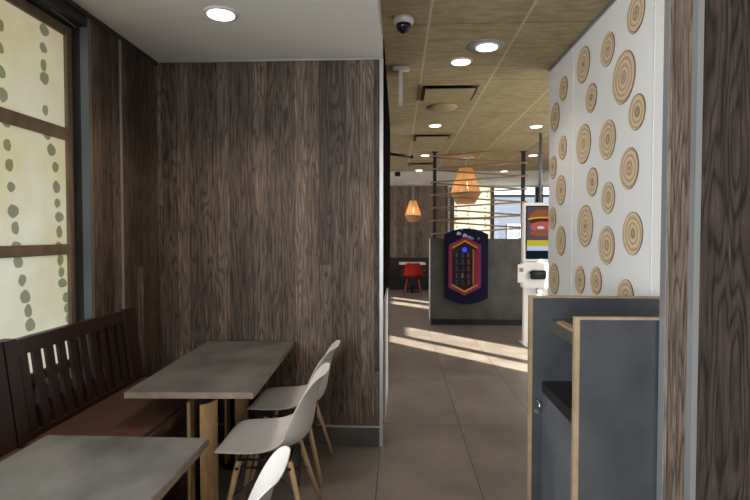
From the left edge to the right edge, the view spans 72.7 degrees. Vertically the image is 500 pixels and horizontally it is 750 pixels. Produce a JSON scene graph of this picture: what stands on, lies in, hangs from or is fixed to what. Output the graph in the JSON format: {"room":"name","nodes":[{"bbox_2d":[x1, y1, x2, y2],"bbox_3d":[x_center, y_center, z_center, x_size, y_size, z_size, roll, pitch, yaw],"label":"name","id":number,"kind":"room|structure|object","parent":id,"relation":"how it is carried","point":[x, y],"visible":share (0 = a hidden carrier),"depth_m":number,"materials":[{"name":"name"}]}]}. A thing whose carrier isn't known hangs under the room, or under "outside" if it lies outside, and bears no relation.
{"room":"eatery","nodes":[
{"label":"eatery","id":0,"kind":"room"},
{"bbox_2d":[36,20,160,426],"bbox_3d":[-1.836,0.124,0.367,0.300,2.710,6.560,0,2,3],"label":"wall","id":1,"kind":"structure","parent":0,"point":[139,75],"depth_m":3.21,"materials":[{"name":"brown wood"}]},
{"bbox_2d":[0,0,93,382],"bbox_3d":[-1.782,-0.214,-0.044,0.163,2.010,5.765,0,2,3],"label":"window","id":2,"kind":"structure","parent":1,"relation":"in","point":[42,266],"depth_m":2.61,"materials":[{"name":"beige glass"}]},
{"bbox_2d":[33,376,93,407],"bbox_3d":[-1.779,0.801,-0.019,0.170,0.020,5.755,0,2,3],"label":"window sill","id":3,"kind":"structure","parent":1,"relation":"on","point":[59,380],"depth_m":2.59,"materials":[{"name":"black metal"}]},
{"bbox_2d":[89,18,95,332],"bbox_3d":[-1.571,-0.308,2.833,0.007,1.950,0.012,0,2,3],"label":"trim","id":4,"kind":"structure","parent":1,"relation":"attached to","point":[89,18],"depth_m":2.83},
{"bbox_2d":[63,0,157,65],"bbox_3d":[-1.682,-1.213,0.321,0.012,0.026,6.560,0,2,3],"label":"trim","id":5,"kind":"structure","parent":1,"relation":"attached to","point":[73,4],"depth_m":2.98,"materials":[{"name":"brown wood"}]},
{"bbox_2d":[118,34,124,308],"bbox_3d":[-1.556,-0.407,3.135,0.009,1.810,0.015,0,2,3],"label":"trim","id":6,"kind":"structure","parent":1,"relation":"attached to","point":[120,68],"depth_m":3.13,"materials":[{"name":"silver metal"}]},
{"bbox_2d":[32,270,388,389],"bbox_3d":[-1.930,-0.092,5.106,4.085,2.865,2.870,0,2,3],"label":"wall partition","id":7,"kind":"structure","parent":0,"point":[386,285],"depth_m":6.22,"materials":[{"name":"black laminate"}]},
{"bbox_2d":[218,423,379,427],"bbox_3d":[-0.750,1.244,3.627,1.578,0.010,0.016,0,2,3],"label":"trim","id":8,"kind":"structure","parent":7,"relation":"attached to","point":[355,426],"depth_m":3.60,"materials":[{"name":"silver metal"}]},
{"bbox_2d":[383,288,387,420],"bbox_3d":[0.097,0.875,4.603,0.022,0.960,1.050,0,2,3],"label":"trim","id":9,"kind":"structure","parent":7,"relation":"attached to","point":[385,302],"depth_m":4.09,"materials":[{"name":"grey metal"}]},
{"bbox_2d":[72,0,382,61],"bbox_3d":[-1.040,-1.306,0.289,1.893,0.155,6.560,0,2,3],"label":"ceiling","id":10,"kind":"structure","parent":0,"point":[164,30],"depth_m":3.01,"materials":[{"name":"white paint"}]},
{"bbox_2d":[203,5,237,20],"bbox_3d":[-0.847,-1.295,2.804,0.187,0.015,0.187,0,2,3],"label":"recessed light","id":11,"kind":"object","parent":10,"relation":"in","point":[221,13],"visible":1,"depth_m":2.78,"materials":[{"name":"grey plastic"}]},
{"bbox_2d":[157,60,379,425],"bbox_3d":[-0.901,-0.049,3.614,1.875,2.865,0.020,0,2,3],"label":"wall","id":12,"kind":"structure","parent":0,"point":[269,171],"depth_m":3.59,"materials":[{"name":"brown wood"}]},
{"bbox_2d":[158,58,379,62],"bbox_3d":[-0.743,-1.321,3.556,1.593,0.008,0.008,0,2,3],"label":"trim","id":13,"kind":"structure","parent":12,"relation":"attached to","point":[351,58],"depth_m":3.55,"materials":[{"name":"silver metal"}]},
{"bbox_2d":[218,425,379,446],"bbox_3d":[-0.752,1.317,3.632,1.575,0.135,0.012,0,2,3],"label":"baseboard","id":14,"kind":"structure","parent":12,"relation":"attached to","point":[338,436],"depth_m":3.60,"materials":[{"name":"tile"}]},
{"bbox_2d":[185,290,527,499],"bbox_3d":[0.259,1.371,5.787,8.800,0.100,17.500,0,2,3],"label":"floor","id":15,"kind":"structure","parent":0,"point":[455,425],"depth_m":3.99,"materials":[{"name":"tile"}]},
{"bbox_2d":[0,342,23,461],"bbox_3d":[-1.358,0.926,1.603,0.606,1.035,1.125,0,2,3],"label":"slatted bench","id":16,"kind":"object","parent":15,"relation":"on","point":[8,443],"visible":0.13,"depth_m":2.14,"materials":[{"name":"brown wood"}]},
{"bbox_2d":[0,448,23,461],"bbox_3d":[-1.306,0.888,1.600,0.500,0.070,1.125,0,2,3],"label":"seat cushion","id":17,"kind":"object","parent":16,"relation":"on","point":[5,453],"depth_m":2.10,"materials":[{"name":"brown leather"}]},
{"bbox_2d":[0,435,208,499],"bbox_3d":[-0.944,1.080,1.301,0.614,0.746,1.200,0,2,3],"label":"cafe table","id":18,"kind":"object","parent":15,"relation":"on","point":[53,467],"visible":1,"depth_m":1.63,"materials":[{"name":"grey concrete"}]},
{"bbox_2d":[0,307,213,499],"bbox_3d":[-1.308,0.893,2.712,0.606,1.035,1.075,0,2,3],"label":"slatted bench","id":19,"kind":"object","parent":15,"relation":"on","point":[108,413],"visible":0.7,"depth_m":2.57,"materials":[{"name":"brown wood"}]},
{"bbox_2d":[24,377,189,447],"bbox_3d":[-1.256,0.856,2.708,0.500,0.070,1.075,0,2,3],"label":"seat cushion","id":20,"kind":"object","parent":19,"relation":"on","point":[110,413],"depth_m":2.53,"materials":[{"name":"brown leather"}]},
{"bbox_2d":[124,341,294,499],"bbox_3d":[-0.877,1.030,3.009,0.614,0.746,1.170,0,2,1],"label":"cafe table","id":21,"kind":"object","parent":15,"relation":"on","point":[234,372],"visible":0.82,"depth_m":2.69,"materials":[{"name":"grey concrete"}]},
{"bbox_2d":[248,446,290,499],"bbox_3d":[-0.535,1.044,1.534,0.542,0.810,0.466,0,2,0],"label":"shell chair","id":22,"kind":"object","parent":15,"relation":"on","point":[273,470],"visible":1,"depth_m":1.65,"materials":[{"name":"grey plastic"}]},
{"bbox_2d":[214,363,329,499],"bbox_3d":[-0.509,1.012,2.627,0.542,0.810,0.466,0,2,1],"label":"shell chair","id":23,"kind":"object","parent":15,"relation":"on","point":[250,437],"visible":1,"depth_m":2.56,"materials":[{"name":"grey plastic"}]},
{"bbox_2d":[247,340,339,487],"bbox_3d":[-0.497,0.994,3.225,0.542,0.810,0.466,0,2,4],"label":"shell chair","id":24,"kind":"object","parent":15,"relation":"on","point":[277,399],"visible":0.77,"depth_m":3.19,"materials":[{"name":"grey plastic"}]},
{"bbox_2d":[389,258,428,289],"bbox_3d":[0.857,0.649,14.036,2.550,0.860,0.490,0,2,3],"label":"bench","id":25,"kind":"object","parent":15,"relation":"on","point":[397,281],"visible":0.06,"depth_m":13.88,"materials":[{"name":"brown wood"}]},
{"bbox_2d":[399,262,425,292],"bbox_3d":[0.967,0.714,13.277,0.680,0.775,0.680,0,2,3],"label":"cafe table","id":26,"kind":"object","parent":15,"relation":"on","point":[400,263],"visible":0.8,"depth_m":13.25,"materials":[{"name":"white"}]},
{"bbox_2d":[401,263,424,295],"bbox_3d":[0.941,0.717,12.682,0.580,0.810,0.542,0,2,3],"label":"chair","id":27,"kind":"object","parent":15,"relation":"on","point":[412,270],"visible":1,"depth_m":12.51,"materials":[{"name":"red plastic"}]},
{"bbox_2d":[429,238,522,325],"bbox_3d":[1.697,0.526,8.481,1.582,1.432,0.190,0,2,3],"label":"wall","id":28,"kind":"structure","parent":15,"relation":"on","point":[503,304],"depth_m":8.40,"materials":[{"name":"concrete"}]},
{"bbox_2d":[444,228,487,303],"bbox_3d":[1.492,0.265,8.343,0.710,1.241,0.100,0,2,3],"label":"sign","id":29,"kind":"object","parent":28,"relation":"attached to","point":[465,240],"visible":1,"depth_m":8.33,"materials":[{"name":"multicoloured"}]},
{"bbox_2d":[430,151,527,238],"bbox_3d":[1.704,-0.926,8.428,1.586,1.477,0.117,0,2,3],"label":"screen","id":30,"kind":"object","parent":28,"relation":"on","point":[434,156],"visible":0.87,"depth_m":8.40,"materials":[{"name":"brown wood"}]},
{"bbox_2d":[518,133,548,346],"bbox_3d":[2.246,-0.145,6.905,0.670,2.865,0.360,0,2,3],"label":"kiosk","id":31,"kind":"object","parent":15,"relation":"on","point":[533,268],"visible":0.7,"depth_m":6.87,"materials":[{"name":"white plastic"}]},
{"bbox_2d":[526,295,659,499],"bbox_3d":[1.018,0.827,2.101,0.613,1.204,0.642,0,2,3],"label":"cabinet","id":32,"kind":"object","parent":15,"relation":"on","point":[592,374],"visible":0.74,"depth_m":1.79,"materials":[{"name":"laminate"}]},
{"bbox_2d":[542,381,571,423],"bbox_3d":[1.044,0.652,2.095,0.542,0.053,0.600,0,2,3],"label":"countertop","id":33,"kind":"structure","parent":32,"relation":"on","point":[559,393],"depth_m":2.23,"materials":[{"name":"black metal"}]},
{"bbox_2d":[550,319,572,344],"bbox_3d":[1.062,0.361,2.086,0.505,0.055,0.600,0,2,3],"label":"shelf","id":34,"kind":"object","parent":32,"relation":"attached to","point":[563,328],"depth_m":2.24,"materials":[{"name":"wood"}]},
{"bbox_2d":[383,38,389,286],"bbox_3d":[-0.072,-0.651,5.044,0.400,1.745,2.895,0,2,3],"label":"wall","id":35,"kind":"structure","parent":0,"point":[386,118],"depth_m":4.11,"materials":[{"name":"paint"}]},
{"bbox_2d":[380,58,382,446],"bbox_3d":[0.045,-0.047,3.572,0.024,2.865,0.049,0,2,3],"label":"trim","id":36,"kind":"structure","parent":35,"relation":"attached to","point":[381,59],"depth_m":3.55,"materials":[{"name":"silver metal"}]},
{"bbox_2d":[390,151,413,158],"bbox_3d":[0.322,-1.147,6.161,0.290,0.098,0.070,0,2,3],"label":"rod","id":37,"kind":"object","parent":35,"relation":"attached to","point":[391,154],"visible":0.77,"depth_m":6.15,"materials":[{"name":"black metal"}]},
{"bbox_2d":[390,186,447,257],"bbox_3d":[-0.863,-0.365,14.399,5.780,2.865,0.100,0,2,3],"label":"wall","id":38,"kind":"structure","parent":0,"point":[407,239],"depth_m":14.25,"materials":[{"name":"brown wood"}]},
{"bbox_2d":[380,0,611,185],"bbox_3d":[0.259,-1.591,5.700,8.800,0.104,17.500,0,2,3],"label":"ceiling","id":39,"kind":"structure","parent":0,"point":[513,95],"depth_m":4.42,"materials":[{"name":"beige wood"}]},
{"bbox_2d":[393,66,409,105],"bbox_3d":[0.218,-1.365,4.261,0.135,0.270,0.230,0,2,3],"label":"hanging sign","id":40,"kind":"object","parent":39,"relation":"hanging from","point":[400,69],"visible":1,"depth_m":4.15,"materials":[{"name":"grey"}]},
{"bbox_2d":[393,14,413,33],"bbox_3d":[0.181,-1.424,3.240,0.136,0.094,0.136,0,2,3],"label":"security camera","id":41,"kind":"object","parent":39,"relation":"attached to","point":[403,23],"visible":1,"depth_m":3.20,"materials":[{"name":"grey plastic"}]},
{"bbox_2d":[405,183,420,221],"bbox_3d":[1.012,-1.260,13.537,0.436,1.025,0.436,0,2,3],"label":"pendant lamp","id":42,"kind":"object","parent":39,"relation":"hanging from","point":[413,214],"visible":0.99,"depth_m":13.41,"materials":[{"name":"brown wood"}]},
{"bbox_2d":[407,162,432,167],"bbox_3d":[0.900,-1.647,9.926,0.540,0.040,0.540,0,2,3],"label":"ceiling vent","id":43,"kind":"object","parent":39,"relation":"in","point":[409,164],"visible":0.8,"depth_m":9.80,"materials":[{"name":"black plastic"}]},
{"bbox_2d":[412,133,452,142],"bbox_3d":[0.796,-1.566,7.179,0.540,0.040,0.540,0,2,3],"label":"ceiling vent","id":44,"kind":"object","parent":39,"relation":"in","point":[434,137],"visible":1,"depth_m":7.06,"materials":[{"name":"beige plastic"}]},
{"bbox_2d":[428,124,441,126],"bbox_3d":[0.750,-1.555,6.380,0.176,0.015,0.176,0,2,3],"label":"recessed light","id":45,"kind":"object","parent":39,"relation":"in","point":[429,125],"visible":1,"depth_m":6.34,"materials":[{"name":"grey plastic"}]},
{"bbox_2d":[427,103,457,111],"bbox_3d":[0.720,-1.522,5.481,0.330,0.028,0.330,0,2,3],"label":"ceiling speaker","id":46,"kind":"object","parent":39,"relation":"attached to","point":[439,107],"visible":1,"depth_m":5.41,"materials":[{"name":"beige paint"}]},
{"bbox_2d":[418,83,481,102],"bbox_3d":[0.704,-1.500,4.912,0.560,0.040,0.560,0,2,3],"label":"ceiling vent","id":47,"kind":"object","parent":39,"relation":"in","point":[458,92],"visible":1,"depth_m":4.81,"materials":[{"name":"beige wood"}]},
{"bbox_2d":[449,57,472,65],"bbox_3d":[0.680,-1.486,4.032,0.182,0.015,0.182,0,2,3],"label":"recessed light","id":48,"kind":"object","parent":39,"relation":"in","point":[459,61],"visible":1,"depth_m":4.00,"materials":[{"name":"grey plastic"}]},
{"bbox_2d":[451,157,480,203],"bbox_3d":[1.611,-1.231,9.055,0.546,0.820,0.546,0,2,3],"label":"pendant lamp","id":49,"kind":"object","parent":39,"relation":"hanging from","point":[455,189],"visible":0.75,"depth_m":8.90,"materials":[{"name":"brown wood"}]},
{"bbox_2d":[466,39,504,53],"bbox_3d":[0.805,-1.477,3.716,0.280,0.015,0.280,0,2,3],"label":"recessed light","id":50,"kind":"object","parent":39,"relation":"in","point":[482,46],"visible":1,"depth_m":3.69,"materials":[{"name":"grey plastic"}]},
{"bbox_2d":[529,124,542,127],"bbox_3d":[2.030,-1.557,6.432,0.176,0.015,0.176,0,2,3],"label":"recessed light","id":51,"kind":"object","parent":39,"relation":"in","point":[537,125],"visible":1,"depth_m":6.40,"materials":[{"name":"grey plastic"}]},
{"bbox_2d":[448,185,548,187],"bbox_3d":[3.533,-1.763,14.160,3.020,0.055,0.100,0,2,3],"label":"wall","id":52,"kind":"structure","parent":0,"point":[511,186],"depth_m":14.10,"materials":[{"name":"white"}]},
{"bbox_2d":[548,0,664,295],"bbox_3d":[1.472,-0.018,2.897,0.160,2.845,2.760,0,2,3],"label":"wall","id":53,"kind":"structure","parent":0,"point":[635,268],"depth_m":3.01,"materials":[{"name":"white paint"}]},
{"bbox_2d":[549,207,555,229],"bbox_3d":[1.446,-0.256,4.155,0.006,0.184,0.184,0,2,3],"label":"disc","id":54,"kind":"object","parent":53,"relation":"attached to","point":[552,214],"visible":1,"depth_m":4.14,"materials":[{"name":"beige wood"}]},
{"bbox_2d":[549,156,556,178],"bbox_3d":[1.446,-0.672,4.147,0.006,0.186,0.186,0,2,3],"label":"disc","id":55,"kind":"object","parent":53,"relation":"attached to","point":[553,163],"visible":1,"depth_m":4.15,"materials":[{"name":"beige wood"}]},
{"bbox_2d":[549,263,558,294],"bbox_3d":[1.443,0.234,4.111,0.006,0.250,0.250,0,2,3],"label":"disc","id":56,"kind":"object","parent":53,"relation":"attached to","point":[554,273],"visible":1,"depth_m":4.09,"materials":[{"name":"beige wood"}]},
{"bbox_2d":[550,102,559,131],"bbox_3d":[1.444,-1.065,4.094,0.006,0.230,0.230,0,2,3],"label":"disc","id":57,"kind":"object","parent":53,"relation":"attached to","point":[555,112],"visible":1,"depth_m":4.07,"materials":[{"name":"beige wood"}]},
{"bbox_2d":[556,175,565,204],"bbox_3d":[1.437,-0.464,3.947,0.006,0.229,0.229,0,2,3],"label":"disc","id":58,"kind":"object","parent":53,"relation":"attached to","point":[560,185],"visible":1,"depth_m":3.94,"materials":[{"name":"beige wood"}]},
{"bbox_2d":[556,226,565,255],"bbox_3d":[1.436,-0.071,3.946,0.006,0.229,0.229,0,2,3],"label":"disc","id":59,"kind":"object","parent":53,"relation":"attached to","point":[560,235],"visible":1,"depth_m":3.94,"materials":[{"name":"beige wood"}]},
{"bbox_2d":[559,136,566,159],"bbox_3d":[1.435,-0.783,3.901,0.006,0.180,0.180,0,2,3],"label":"disc","id":60,"kind":"object","parent":53,"relation":"attached to","point":[563,142],"visible":1,"depth_m":3.89,"materials":[{"name":"beige wood"}]},
{"bbox_2d":[559,76,567,100],"bbox_3d":[1.435,-1.230,3.886,0.006,0.186,0.186,0,2,3],"label":"disc","id":61,"kind":"object","parent":53,"relation":"attached to","point":[563,87],"visible":1,"depth_m":3.87,"materials":[{"name":"beige wood"}]},
{"bbox_2d":[570,46,573,295],"bbox_3d":[1.427,-0.041,3.710,0.004,2.845,0.008,0,2,3],"label":"trim","id":62,"kind":"structure","parent":53,"relation":"attached to","point":[573,46],"depth_m":3.70,"materials":[{"name":"grey paint"}]},
{"bbox_2d":[575,266,584,293],"bbox_3d":[1.417,0.207,3.529,0.006,0.191,0.191,0,2,3],"label":"disc","id":63,"kind":"object","parent":53,"relation":"attached to","point":[579,273],"visible":1,"depth_m":3.52,"materials":[{"name":"beige wood"}]},
{"bbox_2d":[548,0,616,71],"bbox_3d":[1.473,-1.450,2.870,0.180,0.020,2.750,0,2,3],"label":"trim","id":64,"kind":"structure","parent":53,"relation":"attached to","point":[612,2],"depth_m":3.43,"materials":[{"name":"silver metal"}]},
{"bbox_2d":[576,124,590,163],"bbox_3d":[1.415,-0.720,3.464,0.006,0.266,0.266,0,2,3],"label":"disc","id":65,"kind":"object","parent":53,"relation":"attached to","point":[583,144],"visible":1,"depth_m":3.45,"materials":[{"name":"beige wood"}]},
{"bbox_2d":[577,46,589,83],"bbox_3d":[1.416,-1.259,3.471,0.006,0.242,0.242,0,2,3],"label":"disc","id":66,"kind":"object","parent":53,"relation":"attached to","point":[583,63],"visible":1,"depth_m":3.46,"materials":[{"name":"beige wood"}]},
{"bbox_2d":[577,205,592,246],"bbox_3d":[1.413,-0.162,3.435,0.006,0.281,0.281,0,2,3],"label":"disc","id":67,"kind":"object","parent":53,"relation":"attached to","point":[585,218],"visible":1,"depth_m":3.41,"materials":[{"name":"beige wood"}]},
{"bbox_2d":[585,83,596,112],"bbox_3d":[1.409,-0.992,3.327,0.006,0.190,0.190,0,2,3],"label":"disc","id":68,"kind":"object","parent":53,"relation":"attached to","point":[591,94],"visible":1,"depth_m":3.31,"materials":[{"name":"beige wood"}]},
{"bbox_2d":[586,167,597,196],"bbox_3d":[1.408,-0.441,3.308,0.006,0.189,0.189,0,2,3],"label":"disc","id":69,"kind":"object","parent":53,"relation":"attached to","point":[592,176],"visible":1,"depth_m":3.29,"materials":[{"name":"beige wood"}]},
{"bbox_2d":[590,267,601,294],"bbox_3d":[1.404,0.195,3.241,0.006,0.180,0.180,0,2,3],"label":"disc","id":70,"kind":"object","parent":53,"relation":"attached to","point":[595,277],"visible":1,"depth_m":3.22,"materials":[{"name":"beige wood"}]},
{"bbox_2d":[598,226,614,264],"bbox_3d":[1.397,-0.028,3.081,0.006,0.233,0.233,0,2,3],"label":"disc","id":71,"kind":"object","parent":53,"relation":"attached to","point":[606,244],"visible":1,"depth_m":3.07,"materials":[{"name":"beige wood"}]},
{"bbox_2d":[599,120,615,159],"bbox_3d":[1.397,-0.663,3.068,0.006,0.235,0.235,0,2,3],"label":"disc","id":72,"kind":"object","parent":53,"relation":"attached to","point":[607,140],"visible":1,"depth_m":3.06,"materials":[{"name":"beige wood"}]},
{"bbox_2d":[601,32,614,66],"bbox_3d":[1.398,-1.205,3.066,0.006,0.198,0.198,0,2,3],"label":"disc","id":73,"kind":"object","parent":53,"relation":"attached to","point":[608,44],"visible":1,"depth_m":3.06,"materials":[{"name":"beige wood"}]},
{"bbox_2d":[601,182,614,213],"bbox_3d":[1.396,-0.312,3.055,0.006,0.189,0.189,0,2,3],"label":"disc","id":74,"kind":"object","parent":53,"relation":"attached to","point":[608,192],"visible":1,"depth_m":3.04,"materials":[{"name":"beige wood"}]},
{"bbox_2d":[612,50,635,104],"bbox_3d":[1.388,-0.963,2.851,0.006,0.290,0.290,0,2,3],"label":"disc","id":75,"kind":"object","parent":53,"relation":"attached to","point":[624,73],"visible":1,"depth_m":2.84,"materials":[{"name":"beige wood"}]},
{"bbox_2d":[617,279,633,295],"bbox_3d":[1.385,0.259,2.820,0.006,0.197,0.197,0,2,3],"label":"disc","id":76,"kind":"object","parent":53,"relation":"attached to","point":[625,288],"visible":0.49,"depth_m":2.81,"materials":[{"name":"beige wood"}]},
{"bbox_2d":[619,147,638,188],"bbox_3d":[1.384,-0.445,2.782,0.006,0.228,0.228,0,2,3],"label":"disc","id":77,"kind":"object","parent":53,"relation":"attached to","point":[629,163],"visible":1,"depth_m":2.77,"materials":[{"name":"beige wood"}]},
{"bbox_2d":[622,212,642,254],"bbox_3d":[1.382,-0.088,2.738,0.006,0.232,0.232,0,2,3],"label":"disc","id":78,"kind":"object","parent":53,"relation":"attached to","point":[632,234],"visible":1,"depth_m":2.73,"materials":[{"name":"beige wood"}]},
{"bbox_2d":[627,0,644,33],"bbox_3d":[1.382,-1.254,2.704,0.006,0.202,0.202,0,2,3],"label":"disc","id":79,"kind":"object","parent":53,"relation":"attached to","point":[636,10],"visible":1,"depth_m":2.70,"materials":[{"name":"beige wood"}]},
{"bbox_2d":[628,93,645,130],"bbox_3d":[1.381,-0.728,2.691,0.006,0.191,0.191,0,2,3],"label":"disc","id":80,"kind":"object","parent":53,"relation":"attached to","point":[637,108],"visible":1,"depth_m":2.69,"materials":[{"name":"beige wood"}]},
{"bbox_2d":[649,0,654,295],"bbox_3d":[1.375,-0.007,2.542,0.004,2.845,0.008,0,2,3],"label":"trim","id":81,"kind":"structure","parent":53,"relation":"attached to","point":[654,0],"depth_m":2.52,"materials":[{"name":"grey"}]},
{"bbox_2d":[662,0,692,499],"bbox_3d":[1.151,0.009,1.652,0.350,2.865,0.168,0,2,3],"label":"wall pier","id":82,"kind":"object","parent":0,"point":[681,19],"visible":0.33,"depth_m":1.64,"materials":[{"name":"brown wood"}]},
{"bbox_2d":[695,0,749,499],"bbox_3d":[2.128,0.013,1.511,2.284,2.865,0.025,0,2,3],"label":"wall","id":83,"kind":"structure","parent":0,"point":[723,391],"depth_m":1.55,"materials":[{"name":"brown wood"}]},
{"bbox_2d":[656,0,670,499],"bbox_3d":[0.983,0.007,1.728,0.012,2.865,0.036,0,2,3],"label":"trim","id":84,"kind":"structure","parent":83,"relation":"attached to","point":[667,6],"depth_m":1.73,"materials":[{"name":"silver metal"}]},
{"bbox_2d":[684,0,704,499],"bbox_3d":[0.978,0.012,1.563,0.018,2.865,0.029,0,2,3],"label":"trim","id":85,"kind":"structure","parent":83,"relation":"attached to","point":[698,5],"depth_m":1.56,"materials":[{"name":"silver metal"}]},
{"bbox_3d":[3.533,0.648,14.230,3.020,0.850,0.100,0,2,3],"label":"wall","id":86,"kind":"structure","parent":0,"visible":0},
{"bbox_2d":[448,187,493,238],"bbox_3d":[2.662,-0.756,14.178,1.280,1.960,0.120,0,2,3],"label":"window","id":87,"kind":"structure","parent":86,"relation":"in","point":[486,195],"depth_m":14.17,"materials":[{"name":"beige glass"}]},
{"bbox_2d":[534,187,542,202],"bbox_3d":[4.070,-0.754,14.115,1.540,1.960,0.120,0,2,3],"label":"window","id":88,"kind":"structure","parent":86,"relation":"in","point":[536,188],"depth_m":14.02,"materials":[{"name":"black glass"}]},
{"label":"outside","id":89,"kind":"structure","parent":0,"visible":0},
{"bbox_3d":[0.675,1.210,15.027,120.000,0.080,150.000,0,2,3],"label":"ground","id":90,"kind":"structure","parent":89,"visible":0},
{"bbox_2d":[494,191,548,238],"bbox_3d":[11.332,-1.388,31.970,23.400,4.120,5.450,0,2,3],"label":"building","id":91,"kind":"structure","parent":90,"relation":"on","point":[515,208],"depth_m":29.62,"materials":[{"name":"white"}]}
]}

